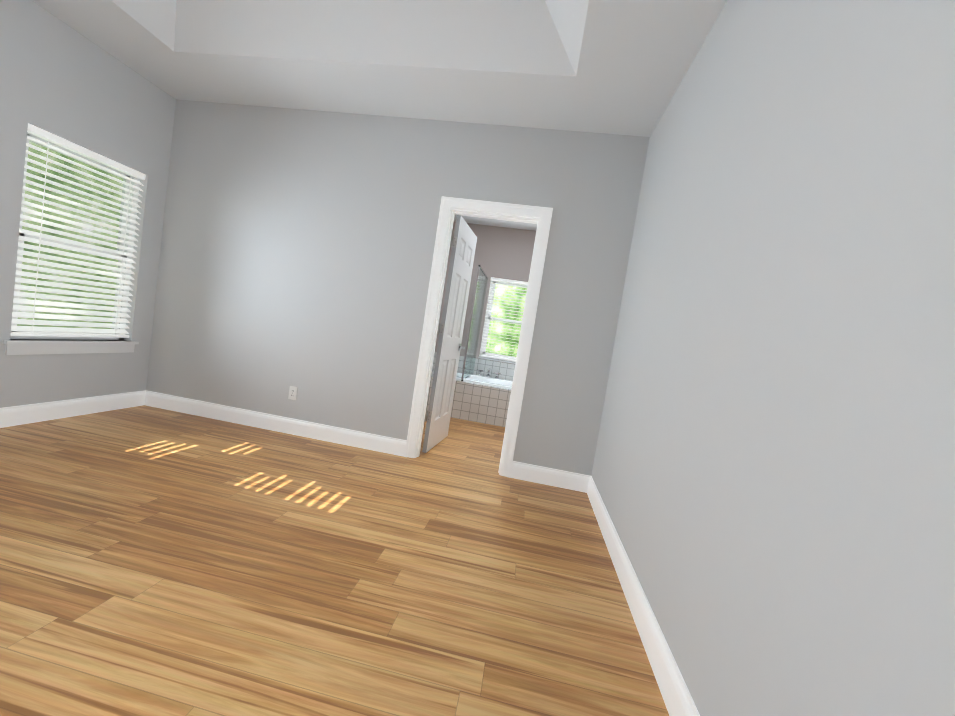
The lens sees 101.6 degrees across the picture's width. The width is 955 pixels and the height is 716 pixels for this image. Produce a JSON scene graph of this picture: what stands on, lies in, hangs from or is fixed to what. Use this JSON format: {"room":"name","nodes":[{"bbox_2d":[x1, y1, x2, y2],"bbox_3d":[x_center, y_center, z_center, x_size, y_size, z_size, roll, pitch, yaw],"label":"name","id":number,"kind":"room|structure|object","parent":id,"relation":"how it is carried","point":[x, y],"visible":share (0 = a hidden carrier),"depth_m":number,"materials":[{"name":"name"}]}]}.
{"room":"empty bedroom","nodes":[
{"label":"empty bedroom","id":0,"kind":"room"},
{"bbox_2d":[0,0,175,407],"bbox_3d":[-3.236,-0.833,0.994,0.160,2.700,5.230,9,3,7],"label":"wall","id":1,"kind":"structure","parent":0,"point":[60,78],"depth_m":2.76,"materials":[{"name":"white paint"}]},
{"bbox_2d":[3,132,139,354],"bbox_3d":[-2.962,-0.782,2.907,0.175,1.495,0.850,9,3,7],"label":"window","id":2,"kind":"structure","parent":1,"relation":"in","point":[22,347],"depth_m":2.92,"materials":[{"name":"white plastic"}]},
{"bbox_2d":[11,123,145,337],"bbox_3d":[-2.940,-0.840,2.902,0.053,1.370,0.768,9,3,7],"label":"window blinds","id":3,"kind":"object","parent":2,"relation":"attached to","point":[53,138],"visible":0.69,"depth_m":2.84,"materials":[{"name":"white plastic"}]},
{"bbox_2d":[0,391,143,427],"bbox_3d":[-3.342,0.448,1.055,0.016,0.132,4.990,9,3,7],"label":"baseboard","id":4,"kind":"structure","parent":1,"relation":"attached to","point":[39,412],"depth_m":2.92,"materials":[{"name":"white paint"}]},
{"bbox_2d":[0,405,668,715],"bbox_3d":[-1.389,0.833,1.217,4.240,0.060,9.920,9,3,7],"label":"floor","id":5,"kind":"structure","parent":0,"point":[154,561],"depth_m":1.56,"materials":[{"name":"brown wood"}]},
{"bbox_2d":[426,265,514,426],"bbox_3d":[0.275,-0.162,5.298,2.100,1.940,0.987,9,3,7],"label":"bathtub","id":6,"kind":"object","parent":5,"relation":"on","point":[482,392],"visible":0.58,"depth_m":4.89,"materials":[{"name":"tile"}]},
{"bbox_2d":[32,0,726,230],"bbox_3d":[-0.804,-2.178,2.002,4.240,0.570,7.990,9,3,7],"label":"ceiling","id":7,"kind":"structure","parent":0,"point":[619,67],"depth_m":2.47,"materials":[{"name":"white paint"}]},
{"bbox_2d":[146,99,648,475],"bbox_3d":[-0.869,-0.603,3.253,3.960,2.700,0.116,9,3,7],"label":"wall","id":8,"kind":"structure","parent":0,"point":[297,247],"depth_m":3.21,"materials":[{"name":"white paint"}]},
{"bbox_2d":[144,390,406,456],"bbox_3d":[-1.783,0.553,3.355,2.445,0.132,0.016,9,3,7],"label":"baseboard","id":9,"kind":"structure","parent":8,"relation":"attached to","point":[369,441],"depth_m":3.34,"materials":[{"name":"white paint"}]},
{"bbox_2d":[288,386,297,399],"bbox_3d":[-1.575,0.299,3.321,0.070,0.114,0.008,9,3,7],"label":"electrical outlet","id":10,"kind":"object","parent":8,"relation":"attached to","point":[292,392],"visible":1,"depth_m":3.32,"materials":[{"name":"white plastic"}]},
{"bbox_2d":[422,215,476,452],"bbox_3d":[-0.241,-0.195,3.593,0.143,2.020,0.689,9,3,11],"label":"bathroom door","id":11,"kind":"structure","parent":8,"relation":"in","point":[451,324],"depth_m":3.50,"materials":[{"name":"white paint"}]},
{"bbox_2d":[404,196,552,477],"bbox_3d":[-0.002,-0.167,3.149,0.874,2.112,0.152,9,3,7],"label":"door frame","id":12,"kind":"structure","parent":8,"relation":"attached to","point":[451,207],"depth_m":3.08,"materials":[{"name":"white paint"}]},
{"bbox_2d":[510,461,587,491],"bbox_3d":[0.552,0.926,3.045,0.585,0.132,0.016,9,3,7],"label":"baseboard","id":13,"kind":"structure","parent":8,"relation":"attached to","point":[521,471],"depth_m":3.04,"materials":[{"name":"white paint"}]},
{"bbox_2d":[435,222,535,363],"bbox_3d":[0.413,-0.557,5.847,2.110,2.700,0.160,9,3,7],"label":"wall","id":14,"kind":"structure","parent":0,"point":[504,252],"depth_m":5.76,"materials":[{"name":"beige paint"}]},
{"bbox_2d":[478,277,527,363],"bbox_3d":[0.504,-0.542,5.819,0.800,1.220,0.152,9,3,7],"label":"bathroom window","id":15,"kind":"structure","parent":14,"relation":"in","point":[483,354],"depth_m":5.84,"materials":[{"name":"white plastic"}]},
{"bbox_2d":[591,0,954,715],"bbox_3d":[0.968,-0.242,1.827,0.120,2.700,7.990,9,3,7],"label":"wall","id":16,"kind":"structure","parent":0,"point":[773,472],"depth_m":0.90,"materials":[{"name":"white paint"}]},
{"bbox_2d":[584,475,699,715],"bbox_3d":[0.519,1.064,0.542,0.016,0.132,4.990,9,3,7],"label":"baseboard","id":17,"kind":"structure","parent":16,"relation":"attached to","point":[676,695],"depth_m":1.49,"materials":[{"name":"white paint"}]},
{"label":"outside","id":18,"kind":"structure","parent":0,"visible":0},
{"bbox_2d":[17,141,122,328],"bbox_3d":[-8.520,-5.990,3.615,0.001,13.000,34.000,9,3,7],"label":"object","id":19,"kind":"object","parent":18,"point":[68,204],"depth_m":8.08,"materials":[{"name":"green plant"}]},
{"bbox_2d":[486,284,526,356],"bbox_3d":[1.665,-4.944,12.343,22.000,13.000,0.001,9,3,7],"label":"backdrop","id":20,"kind":"structure","parent":18,"point":[511,334],"depth_m":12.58,"materials":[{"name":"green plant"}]}
]}

